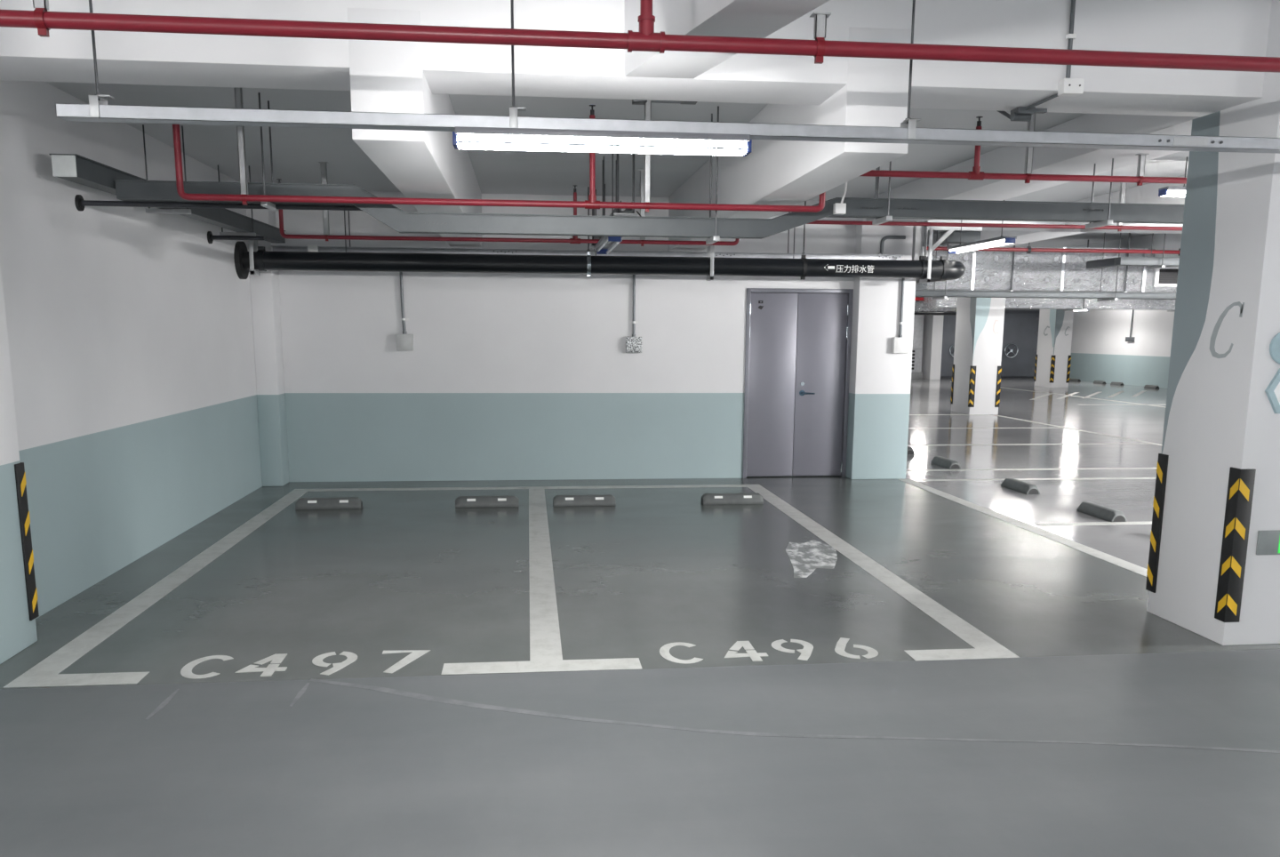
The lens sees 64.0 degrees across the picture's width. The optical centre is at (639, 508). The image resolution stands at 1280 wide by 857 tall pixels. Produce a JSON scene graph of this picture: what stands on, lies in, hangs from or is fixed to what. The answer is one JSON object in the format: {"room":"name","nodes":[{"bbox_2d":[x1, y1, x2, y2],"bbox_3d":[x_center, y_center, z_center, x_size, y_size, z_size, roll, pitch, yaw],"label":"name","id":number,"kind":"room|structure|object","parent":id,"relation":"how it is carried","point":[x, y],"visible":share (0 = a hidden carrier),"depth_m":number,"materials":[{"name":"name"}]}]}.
{"room":"parking garage","nodes":[
{"label":"parking garage","id":0,"kind":"room"},
{"bbox_2d":[0,80,262,618],"bbox_3d":[-4.027,-1.389,8.516,0.250,3.220,6.370,-1,10,-6],"label":"wall","id":1,"kind":"structure","parent":0,"point":[130,332],"depth_m":7.31,"materials":[{"name":"paint"}]},
{"bbox_2d":[74,194,361,211],"bbox_3d":[-2.730,-2.040,6.901,2.000,0.103,0.103,-1,10,-6],"label":"pipe","id":2,"kind":"object","parent":1,"relation":"attached to","point":[80,203],"visible":0.91,"depth_m":6.87,"materials":[{"name":"black metal"}]},
{"bbox_2d":[207,231,264,243],"bbox_3d":[-3.782,-2.540,9.608,0.500,0.115,0.115,-1,10,-6],"label":"pipe","id":3,"kind":"object","parent":1,"relation":"attached to","point":[210,237],"visible":1,"depth_m":9.59,"materials":[{"name":"black metal"}]},
{"bbox_2d":[275,191,856,481],"bbox_3d":[-0.901,-1.952,11.885,7.200,3.220,0.250,-1,10,-6],"label":"wall","id":4,"kind":"structure","parent":0,"point":[505,376],"depth_m":11.76,"materials":[{"name":"paint"}]},
{"bbox_2d":[395,272,413,350],"bbox_3d":[-2.645,-2.257,11.472,0.184,0.959,0.081,-1,10,-6],"label":"junction box","id":5,"kind":"object","parent":4,"relation":"attached to","point":[404,341],"visible":0.95,"depth_m":11.49,"materials":[{"name":"white plastic"}]},
{"bbox_2d":[625,274,641,352],"bbox_3d":[-0.068,-2.282,11.751,0.184,0.975,0.081,-1,10,-6],"label":"junction box","id":6,"kind":"object","parent":4,"relation":"attached to","point":[633,344],"visible":0.94,"depth_m":11.77,"materials":[{"name":"metal"}]},
{"bbox_2d":[742,288,853,478],"bbox_3d":[1.858,-1.478,12.171,1.265,2.222,0.174,-1,10,-6],"label":"door","id":7,"kind":"structure","parent":4,"relation":"in","point":[797,352],"depth_m":12.15,"materials":[{"name":"metal"}]},
{"bbox_2d":[46,81,1189,247],"bbox_3d":[2.213,-4.633,16.283,36.000,0.600,51.000,-1,10,-6],"label":"ceiling","id":8,"kind":"structure","parent":0,"point":[297,152],"depth_m":8.72,"materials":[{"name":"paint"}]},
{"bbox_2d":[48,124,285,243],"bbox_3d":[-3.648,-2.682,8.437,0.338,0.640,4.755,-1,10,-6],"label":"cable tray","id":9,"kind":"object","parent":8,"relation":"hanging from","point":[75,168],"visible":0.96,"depth_m":7.73,"materials":[{"name":"grey metal"}]},
{"bbox_2d":[347,8,482,248],"bbox_3d":[-1.574,-2.644,8.170,0.344,0.598,6.648,-1,10,-6],"label":"ceiling beam","id":10,"kind":"structure","parent":8,"relation":"attached to","point":[387,76],"depth_m":4.98,"materials":[{"name":"white paint"}]},
{"bbox_2d":[271,189,902,259],"bbox_3d":[-0.472,-3.067,11.227,6.900,0.795,0.320,-1,10,-6],"label":"cable tray","id":11,"kind":"object","parent":8,"relation":"hanging from","point":[310,247],"visible":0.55,"depth_m":11.17,"materials":[{"name":"metal"}]},
{"bbox_2d":[271,245,902,259],"bbox_3d":[-0.474,-2.772,11.278,6.900,0.128,0.160,-1,10,-6],"label":"tray","id":12,"kind":"object","parent":11,"relation":"on","point":[276,248],"depth_m":11.17,"materials":[{"name":"metal"}]},
{"bbox_2d":[233,186,965,283],"bbox_3d":[-0.357,-3.110,12.058,7.846,0.991,2.635,-1,10,-6],"label":"drain pipe","id":13,"kind":"object","parent":8,"relation":"hanging from","point":[924,270],"visible":0.95,"depth_m":10.90,"materials":[{"name":"black paint"}]},
{"bbox_2d":[603,156,604,201],"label":"rod","id":14,"kind":"object","parent":8,"relation":"hanging from","point":[604,156],"depth_m":8.95,"materials":[{"name":"metal"}]},
{"bbox_2d":[594,236,622,254],"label":"tube light","id":15,"kind":"object","parent":8,"relation":"hanging from","point":[605,244],"depth_m":8.59,"materials":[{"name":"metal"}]},
{"bbox_2d":[611,152,613,201],"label":"rod","id":16,"kind":"object","parent":8,"relation":"hanging from","point":[612,153],"depth_m":8.06,"materials":[{"name":"metal"}]},
{"bbox_2d":[590,144,640,248],"bbox_3d":[-0.179,-2.736,9.354,0.394,0.803,3.504,-1,10,-6],"label":"cable tray","id":17,"kind":"object","parent":8,"relation":"hanging from","point":[616,212],"visible":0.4,"depth_m":7.75,"materials":[{"name":"grey metal"}]},
{"bbox_2d":[0,0,1271,116],"bbox_3d":[3.389,-2.509,5.602,36.000,0.610,0.500,-1,10,-6],"label":"ceiling beam","id":18,"kind":"structure","parent":8,"relation":"attached to","point":[1234,28],"depth_m":5.13,"materials":[{"name":"white paint"}]},
{"bbox_2d":[996,106,1047,121],"bbox_3d":[2.138,-2.347,5.891,0.191,0.315,0.540,-1,10,-6],"label":"bracket","id":19,"kind":"object","parent":18,"relation":"attached to","point":[1020,114],"visible":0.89,"depth_m":5.67,"materials":[{"name":"metal"}]},
{"bbox_2d":[1025,0,1084,110],"bbox_3d":[2.187,-2.464,5.372,0.106,0.635,0.428,-1,10,-6],"label":"junction box","id":20,"kind":"object","parent":18,"relation":"attached to","point":[1068,86],"visible":1,"depth_m":5.21,"materials":[{"name":"white plastic"}]},
{"bbox_2d":[0,0,1279,72],"bbox_3d":[-0.443,-2.141,3.867,27.800,0.790,0.078,-1,10,-6],"label":"pipe","id":21,"kind":"object","parent":8,"relation":"hanging from","point":[645,39],"visible":1,"depth_m":3.94,"materials":[{"name":"red metal"}]},
{"bbox_2d":[114,92,1183,244],"bbox_3d":[2.377,-2.328,7.319,11.650,0.884,0.300,-1,10,-6],"label":"cable tray","id":22,"kind":"object","parent":8,"relation":"hanging from","point":[884,210],"visible":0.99,"depth_m":7.08,"materials":[{"name":"grey metal"}]},
{"bbox_2d":[114,179,1183,239],"bbox_3d":[2.375,-2.074,7.363,11.650,0.296,0.144,-1,10,-6],"label":"tray","id":23,"kind":"object","parent":22,"relation":"on","point":[402,221],"depth_m":7.08,"materials":[{"name":"grey metal"}]},
{"bbox_2d":[832,182,847,214],"bbox_3d":[1.399,-2.171,7.098,0.075,0.240,0.155,-1,10,-6],"label":"junction box","id":24,"kind":"object","parent":22,"relation":"attached to","point":[837,208],"visible":0.93,"depth_m":7.13,"materials":[{"name":"white plastic"}]},
{"bbox_2d":[632,99,696,104],"bbox_3d":[0.161,-2.665,6.701,0.420,0.035,0.100,-1,10,-6],"label":"mounting bracket","id":25,"kind":"object","parent":8,"relation":"attached to","point":[634,101],"visible":0.62,"depth_m":6.70,"materials":[{"name":"metal"}]},
{"bbox_2d":[55,0,1279,153],"bbox_3d":[5.077,-2.146,4.778,14.830,1.024,0.102,-1,10,-6],"label":"cable tray","id":26,"kind":"object","parent":8,"relation":"hanging from","point":[95,110],"visible":0.97,"depth_m":4.28,"materials":[{"name":"metal"}]},
{"bbox_2d":[452,126,751,156],"bbox_3d":[-0.153,-1.542,4.309,1.246,0.069,0.140,-1,10,-6],"label":"tube light","id":27,"kind":"object","parent":26,"relation":"attached to","point":[460,132],"visible":1,"depth_m":4.28,"materials":[{"name":"white plastic"}]},
{"bbox_2d":[172,87,1186,212],"bbox_3d":[1.247,-2.341,6.877,8.391,0.720,0.054,-1,10,-6],"label":"pipe","id":28,"kind":"object","parent":8,"relation":"hanging from","point":[976,173],"visible":0.73,"depth_m":6.75,"materials":[{"name":"red metal"}]},
{"bbox_2d":[624,0,829,79],"bbox_3d":[1.420,-1.803,1.456,0.335,0.610,7.750,-3,10,-20],"label":"ceiling beam","id":29,"kind":"structure","parent":8,"relation":"attached to","point":[759,19],"depth_m":4.31,"materials":[{"name":"white paint"}]},
{"bbox_2d":[276,161,1182,246],"bbox_3d":[2.038,-2.877,9.933,10.751,0.698,0.052,-1,10,-6],"label":"pipe","id":30,"kind":"object","parent":8,"relation":"hanging from","point":[1119,227],"visible":0.64,"depth_m":9.71,"materials":[{"name":"red metal"}]},
{"bbox_2d":[668,27,911,251],"bbox_3d":[0.849,-2.675,8.431,0.335,0.598,6.648,-1,10,-6],"label":"ceiling beam","id":31,"kind":"structure","parent":8,"relation":"attached to","point":[876,92],"depth_m":5.95,"materials":[{"name":"white paint"}]},
{"bbox_2d":[874,167,878,198],"bbox_3d":[1.961,-2.578,7.680,0.394,0.520,0.028,-1,10,-6],"label":"hanger","id":32,"kind":"object","parent":8,"relation":"hanging from","point":[876,188],"visible":0.02,"depth_m":7.68,"materials":[{"name":"metal"}]},
{"bbox_2d":[914,296,923,300],"bbox_3d":[5.653,-5.864,27.166,8.000,0.644,0.087,-1,10,-6],"label":"pipe","id":33,"kind":"object","parent":8,"relation":"hanging from","point":[916,298],"visible":0.02,"depth_m":27.37,"materials":[{"name":"red metal"}]},
{"bbox_2d":[914,301,956,315],"bbox_3d":[8.178,-6.146,29.845,4.000,0.970,1.000,-1,10,-6],"label":"ventilation duct","id":34,"kind":"object","parent":8,"relation":"hanging from","point":[918,305],"visible":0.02,"depth_m":29.51,"materials":[{"name":"silver metal"}]},
{"bbox_2d":[912,221,982,260],"bbox_3d":[3.462,-3.134,11.535,0.770,0.720,0.080,-1,10,-6],"label":"bracket","id":35,"kind":"object","parent":8,"relation":"attached to","point":[919,232],"visible":0.54,"depth_m":11.52,"materials":[{"name":"metal"}]},
{"bbox_2d":[946,200,1016,253],"bbox_3d":[3.560,-3.034,10.685,0.140,0.626,1.400,-1,10,-6],"label":"tube light","id":36,"kind":"object","parent":8,"relation":"hanging from","point":[1009,239],"visible":0.96,"depth_m":10.60,"materials":[{"name":"white plastic"}]},
{"bbox_2d":[866,113,1192,222],"bbox_3d":[3.196,-2.891,8.802,0.590,0.270,5.940,-1,10,-6],"label":"ceiling beam","id":37,"kind":"structure","parent":8,"relation":"attached to","point":[1068,161],"depth_m":7.82,"materials":[{"name":"white paint"}]},
{"bbox_2d":[915,230,1175,301],"bbox_3d":[10.946,-3.649,15.626,16.000,1.010,0.480,-1,10,-6],"label":"cable tray","id":38,"kind":"object","parent":8,"relation":"hanging from","point":[936,294],"visible":0.73,"depth_m":15.04,"materials":[{"name":"grey metal"}]},
{"bbox_2d":[915,289,1175,299],"bbox_3d":[10.944,-3.228,15.699,16.000,0.085,0.300,-1,10,-6],"label":"tray","id":39,"kind":"object","parent":38,"relation":"on","point":[936,294],"depth_m":15.03,"materials":[{"name":"grey metal"}]},
{"bbox_2d":[915,232,1178,293],"bbox_3d":[8.574,-3.801,16.156,11.400,0.920,1.209,-1,10,-6],"label":"ventilation duct","id":40,"kind":"object","parent":8,"relation":"hanging from","point":[985,270],"visible":0.44,"depth_m":15.37,"materials":[{"name":"silver metal"}]},
{"bbox_2d":[1158,269,1178,283],"bbox_3d":[8.148,-3.559,15.567,0.580,0.280,0.024,-1,10,-6],"label":"grille","id":41,"kind":"object","parent":40,"relation":"attached to","point":[1164,276],"depth_m":15.56,"materials":[{"name":"grey metal"}]},
{"bbox_2d":[922,296,1175,311],"bbox_3d":[12.621,-5.740,27.392,10.100,0.880,1.017,-1,10,-6],"label":"ventilation duct","id":42,"kind":"object","parent":8,"relation":"hanging from","point":[951,302],"visible":0.34,"depth_m":26.89,"materials":[{"name":"silver metal"}]},
{"bbox_2d":[926,242,1180,255],"bbox_3d":[11.029,-3.822,14.840,16.000,0.399,0.063,-1,10,-6],"label":"pipe","id":43,"kind":"object","parent":8,"relation":"hanging from","point":[1028,249],"visible":0.59,"depth_m":14.30,"materials":[{"name":"metal"}]},
{"bbox_2d":[928,219,1182,233],"bbox_3d":[11.883,-3.558,12.963,17.510,0.270,0.550,-1,10,-6],"label":"ceiling beam","id":44,"kind":"structure","parent":8,"relation":"attached to","point":[931,220],"depth_m":12.12,"materials":[{"name":"paint"}]},
{"bbox_2d":[940,230,982,243],"bbox_3d":[3.675,-3.113,11.751,0.410,0.127,0.200,-1,10,-6],"label":"ventilation duct","id":45,"kind":"object","parent":44,"relation":"attached to","point":[966,236],"visible":0.65,"depth_m":11.66,"materials":[{"name":"grey metal"}]},
{"bbox_2d":[927,174,1187,247],"bbox_3d":[3.950,-5.495,23.879,0.600,0.270,36.200,-1,10,-6],"label":"ceiling beam","id":46,"kind":"structure","parent":8,"relation":"attached to","point":[1148,193],"depth_m":11.31,"materials":[{"name":"white paint"}]},
{"bbox_2d":[1158,184,1185,197],"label":"tube light","id":47,"kind":"object","parent":46,"relation":"hanging from","point":[1165,191],"depth_m":8.77,"materials":[{"name":"white plastic"}]},
{"bbox_2d":[1072,233,1181,269],"bbox_3d":[6.781,-5.964,27.426,0.600,0.520,29.700,-1,10,-6],"label":"ceiling beam","id":48,"kind":"structure","parent":8,"relation":"attached to","point":[1172,241],"depth_m":15.54,"materials":[{"name":"paint"}]},
{"bbox_2d":[1086,233,1179,269],"bbox_3d":[8.380,-3.575,14.010,4.250,0.635,0.940,-1,10,-6],"label":"cable tray","id":49,"kind":"object","parent":8,"relation":"hanging from","point":[1152,262],"visible":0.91,"depth_m":13.52,"materials":[{"name":"grey metal"}]},
{"bbox_2d":[1184,156,1187,177],"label":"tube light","id":50,"kind":"object","parent":8,"relation":"hanging from","point":[1187,156],"depth_m":8.78,"materials":[{"name":"white metal"}]},
{"bbox_2d":[0,377,1279,856],"bbox_3d":[2.191,-1.068,16.900,36.000,0.205,51.000,-1,10,-6],"label":"floor","id":51,"kind":"structure","parent":0,"point":[980,667],"depth_m":5.15,"materials":[{"name":"paint"}]},
{"bbox_2d":[0,261,37,663],"bbox_3d":[-3.740,-0.883,4.605,0.970,3.560,1.526,-1,10,-6],"label":"pillar","id":52,"kind":"structure","parent":51,"relation":"on","point":[17,632],"depth_m":5.41,"materials":[{"name":"paint"}]},
{"bbox_2d":[14,462,39,620],"bbox_3d":[-3.376,0.180,5.576,0.092,0.862,0.092,-1,10,-6],"label":"guard","id":53,"kind":"object","parent":52,"relation":"attached to","point":[19,468],"visible":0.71,"depth_m":5.57,"materials":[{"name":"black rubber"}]},
{"bbox_2d":[246,208,289,486],"bbox_3d":[-4.087,-1.864,11.262,0.230,3.220,0.316,-1,10,-6],"label":"pilaster","id":54,"kind":"object","parent":51,"relation":"on","point":[265,292],"visible":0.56,"depth_m":11.20,"materials":[{"name":"paint"}]},
{"bbox_2d":[295,496,362,509],"bbox_3d":[-3.034,-0.058,10.009,0.621,0.100,0.150,-1,10,-6],"label":"wheel stop","id":55,"kind":"object","parent":51,"relation":"on","point":[340,502],"visible":1,"depth_m":9.95,"materials":[{"name":"grey rubber"}]},
{"bbox_2d":[455,495,518,507],"bbox_3d":[-1.518,-0.077,10.172,0.621,0.100,0.150,-1,10,-6],"label":"wheel stop","id":56,"kind":"object","parent":51,"relation":"on","point":[501,500],"visible":1,"depth_m":10.11,"materials":[{"name":"black rubber"}]},
{"bbox_2d":[552,494,615,506],"bbox_3d":[-0.559,-0.089,10.275,0.621,0.100,0.150,-1,10,-6],"label":"wheel stop","id":57,"kind":"object","parent":51,"relation":"on","point":[583,500],"visible":1,"depth_m":10.22,"materials":[{"name":"black rubber"}]},
{"bbox_2d":[700,492,763,504],"bbox_3d":[0.938,-0.107,10.436,0.621,0.100,0.150,-1,10,-6],"label":"wheel stop","id":58,"kind":"object","parent":51,"relation":"on","point":[745,498],"visible":1,"depth_m":10.38,"materials":[{"name":"black rubber"}]},
{"bbox_2d":[785,539,837,577],"bbox_3d":[1.326,0.375,7.946,0.400,0.002,1.408,2,10,9],"label":"plastic film","id":59,"kind":"object","parent":51,"relation":"on","point":[805,557],"visible":1,"depth_m":7.96,"materials":[{"name":"plastic"}]},
{"bbox_2d":[907,446,914,454],"bbox_3d":[3.844,-0.883,15.021,0.150,0.100,0.621,-1,10,-6],"label":"wheel stop","id":60,"kind":"object","parent":51,"relation":"on","point":[910,451],"visible":0.28,"depth_m":14.72,"materials":[{"name":"black rubber"}]},
{"bbox_2d":[911,314,924,378],"bbox_3d":[10.261,-6.223,39.222,1.050,2.450,0.750,-1,10,-6],"label":"tall cabinet","id":61,"kind":"object","parent":51,"relation":"on","point":[916,372],"visible":0.42,"depth_m":38.89,"materials":[{"name":"grey metal"}]},
{"bbox_2d":[918,296,943,379],"bbox_3d":[11.086,-6.608,39.221,0.400,3.220,1.500,-1,10,-6],"label":"wall pier","id":62,"kind":"object","parent":51,"relation":"on","point":[932,324],"visible":0.5,"depth_m":38.68,"materials":[{"name":"white paint"}]},
{"bbox_2d":[930,456,960,469],"bbox_3d":[4.015,-0.612,13.463,0.150,0.100,0.621,-1,10,-6],"label":"wheel stop","id":63,"kind":"object","parent":51,"relation":"on","point":[945,462],"visible":1,"depth_m":13.32,"materials":[{"name":"black rubber"}]},
{"bbox_2d":[951,296,1005,414],"bbox_3d":[7.368,-3.707,22.317,0.642,3.220,1.002,-1,10,-6],"label":"column","id":64,"kind":"structure","parent":51,"relation":"on","point":[980,321],"depth_m":21.98,"materials":[{"name":"white paint"}]},
{"bbox_2d":[950,364,954,404],"bbox_3d":[7.030,-2.787,22.916,0.100,0.880,0.100,-1,10,-6],"label":"guard","id":65,"kind":"object","parent":64,"relation":"attached to","point":[953,367],"visible":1,"depth_m":22.90,"materials":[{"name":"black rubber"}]},
{"bbox_2d":[968,365,975,407],"bbox_3d":[7.130,-2.629,22.005,0.100,0.880,0.100,-1,10,-6],"label":"guard","id":66,"kind":"object","parent":64,"relation":"attached to","point":[972,369],"visible":1,"depth_m":21.97,"materials":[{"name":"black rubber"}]},
{"bbox_2d":[994,366,1001,407],"bbox_3d":[7.696,-2.636,22.066,0.100,0.880,0.100,-1,10,-6],"label":"guard","id":67,"kind":"object","parent":64,"relation":"attached to","point":[999,368],"visible":1,"depth_m":22.02,"materials":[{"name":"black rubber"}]},
{"bbox_2d":[1000,477,1039,494],"bbox_3d":[4.239,-0.259,11.426,0.150,0.100,0.621,-1,10,-6],"label":"wheel stop","id":68,"kind":"object","parent":51,"relation":"on","point":[1024,487],"visible":1,"depth_m":11.30,"materials":[{"name":"black rubber"}]},
{"bbox_2d":[1034,309,1073,387],"bbox_3d":[13.608,-5.628,33.644,0.602,3.220,1.102,-1,10,-6],"label":"column","id":69,"kind":"structure","parent":51,"relation":"on","point":[1055,327],"depth_m":33.30,"materials":[{"name":"white paint"}]},
{"bbox_2d":[1033,354,1037,381],"bbox_3d":[13.285,-4.717,34.293,0.100,0.880,0.100,-1,10,-6],"label":"guard","id":70,"kind":"object","parent":69,"relation":"attached to","point":[1036,355],"visible":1,"depth_m":34.27,"materials":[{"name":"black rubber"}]},
{"bbox_2d":[1049,355,1055,383],"bbox_3d":[13.395,-4.542,33.284,0.100,0.880,0.100,-1,10,-6],"label":"guard","id":71,"kind":"object","parent":69,"relation":"attached to","point":[1052,360],"visible":1,"depth_m":33.25,"materials":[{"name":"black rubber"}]},
{"bbox_2d":[1065,355,1071,383],"bbox_3d":[13.922,-4.549,33.341,0.100,0.880,0.100,-1,10,-6],"label":"guard","id":72,"kind":"object","parent":69,"relation":"attached to","point":[1069,356],"visible":1,"depth_m":33.30,"materials":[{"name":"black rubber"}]},
{"bbox_2d":[1069,377,1080,381],"bbox_3d":[16.158,-4.801,38.101,0.150,0.100,0.621,-1,10,-6],"label":"wheel stop","id":73,"kind":"object","parent":51,"relation":"on","point":[1070,379],"visible":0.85,"depth_m":37.99,"materials":[{"name":"black rubber"}]},
{"bbox_2d":[1093,380,1106,383],"bbox_3d":[16.340,-4.511,36.435,0.150,0.100,0.621,-1,10,-6],"label":"wheel stop","id":74,"kind":"object","parent":51,"relation":"on","point":[1094,381],"visible":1,"depth_m":36.28,"materials":[{"name":"black rubber"}]},
{"bbox_2d":[1076,501,1127,521],"bbox_3d":[4.416,0.022,9.809,0.150,0.100,0.621,-1,10,-6],"label":"wheel stop","id":75,"kind":"object","parent":51,"relation":"on","point":[1094,509],"visible":1,"depth_m":9.71,"materials":[{"name":"black rubber"}]},
{"bbox_2d":[1110,381,1124,385],"bbox_3d":[16.459,-4.324,35.358,0.150,0.100,0.621,-1,10,-6],"label":"wheel stop","id":76,"kind":"object","parent":51,"relation":"on","point":[1112,382],"visible":1,"depth_m":35.24,"materials":[{"name":"black rubber"}]},
{"bbox_2d":[1144,384,1159,388],"bbox_3d":[16.674,-3.984,33.399,0.150,0.100,0.621,-1,10,-6],"label":"wheel stop","id":77,"kind":"object","parent":51,"relation":"on","point":[1145,386],"visible":1,"depth_m":33.29,"materials":[{"name":"black rubber"}]},
{"bbox_2d":[1146,0,1279,645],"bbox_3d":[3.620,-1.052,5.844,0.765,3.560,0.721,-1,10,-6],"label":"column","id":78,"kind":"structure","parent":51,"relation":"on","point":[1220,415],"depth_m":5.75,"materials":[{"name":"white paint"}]},
{"bbox_2d":[1145,453,1168,592],"bbox_3d":[3.231,0.089,6.336,0.092,0.862,0.092,-1,10,-6],"label":"guard","id":79,"kind":"object","parent":78,"relation":"attached to","point":[1162,466],"visible":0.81,"depth_m":6.32,"materials":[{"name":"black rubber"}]},
{"bbox_2d":[1214,466,1255,622],"bbox_3d":[3.301,0.201,5.691,0.092,0.862,0.092,-1,10,-6],"label":"guard","id":80,"kind":"object","parent":78,"relation":"attached to","point":[1241,482],"visible":1,"depth_m":5.66,"materials":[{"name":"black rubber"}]},
{"bbox_2d":[1256,529,1279,555],"bbox_3d":[3.593,0.186,5.679,0.365,0.138,0.018,-1,10,-6],"label":"exit sign","id":81,"kind":"object","parent":78,"relation":"attached to","point":[1268,541],"visible":1,"depth_m":5.66,"materials":[{"name":"green"}]},
{"bbox_2d":[1264,368,1279,413],"bbox_3d":[3.506,-0.637,5.526,0.280,0.242,0.020,-1,10,-6],"label":"wall sign","id":82,"kind":"object","parent":78,"relation":"attached to","point":[1272,391],"visible":1,"depth_m":5.51,"materials":[{"name":"white plastic"}]},
{"bbox_2d":[1269,331,1279,364],"bbox_3d":[3.498,-0.864,5.486,0.269,0.210,0.020,-1,10,-6],"label":"wall sign","id":83,"kind":"object","parent":78,"relation":"attached to","point":[1275,344],"visible":1,"depth_m":5.47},
{"bbox_2d":[846,217,916,479],"bbox_3d":[2.813,-2.015,12.378,0.672,3.220,0.870,-1,10,-6],"label":"column","id":84,"kind":"structure","parent":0,"point":[880,379],"depth_m":12.01,"materials":[{"name":"paint"}]},
{"bbox_2d":[878,235,905,254],"bbox_3d":[2.886,-2.973,11.760,0.310,0.320,0.040,-1,10,-6],"label":"pipe","id":85,"kind":"object","parent":84,"relation":"attached to","point":[885,237],"visible":0.91,"depth_m":11.73,"materials":[{"name":"metal"}]},
{"bbox_2d":[891,278,909,353],"bbox_3d":[3.034,-2.288,11.869,0.184,0.965,0.081,-1,10,-6],"label":"junction box","id":86,"kind":"object","parent":84,"relation":"attached to","point":[900,345],"visible":0.97,"depth_m":11.89,"materials":[{"name":"white plastic"}]},
{"bbox_2d":[914,300,1039,312],"bbox_3d":[12.773,-6.792,40.344,9.800,3.220,0.400,-1,10,-6],"label":"wall","id":87,"kind":"structure","parent":0,"point":[915,300],"depth_m":40.17,"materials":[{"name":"paint"}]},
{"bbox_2d":[940,312,956,377],"bbox_3d":[12.592,-6.424,39.969,2.290,2.620,0.420,-1,10,-6],"label":"door","id":88,"kind":"structure","parent":87,"relation":"in","point":[948,334],"depth_m":39.91,"materials":[{"name":"metal"}]},
{"bbox_2d":[1000,310,1039,377],"bbox_3d":[14.928,-6.453,40.221,2.390,2.620,0.420,-1,10,-6],"label":"door","id":89,"kind":"structure","parent":87,"relation":"in","point":[1020,327],"depth_m":40.21,"materials":[{"name":"metal"}]},
{"bbox_2d":[1069,309,1174,388],"bbox_3d":[19.110,-2.881,16.962,0.300,3.560,48.100,-1,10,-6],"label":"wall","id":90,"kind":"structure","parent":0,"point":[1100,349],"depth_m":35.93,"materials":[{"name":"paint"}]},
{"bbox_2d":[1125,310,1135,341],"bbox_3d":[16.897,-6.497,35.233,0.099,1.470,0.400,-1,10,-6],"label":"junction box","id":91,"kind":"object","parent":90,"relation":"attached to","point":[1127,339],"visible":0.92,"depth_m":35.24,"materials":[{"name":"grey metal"}]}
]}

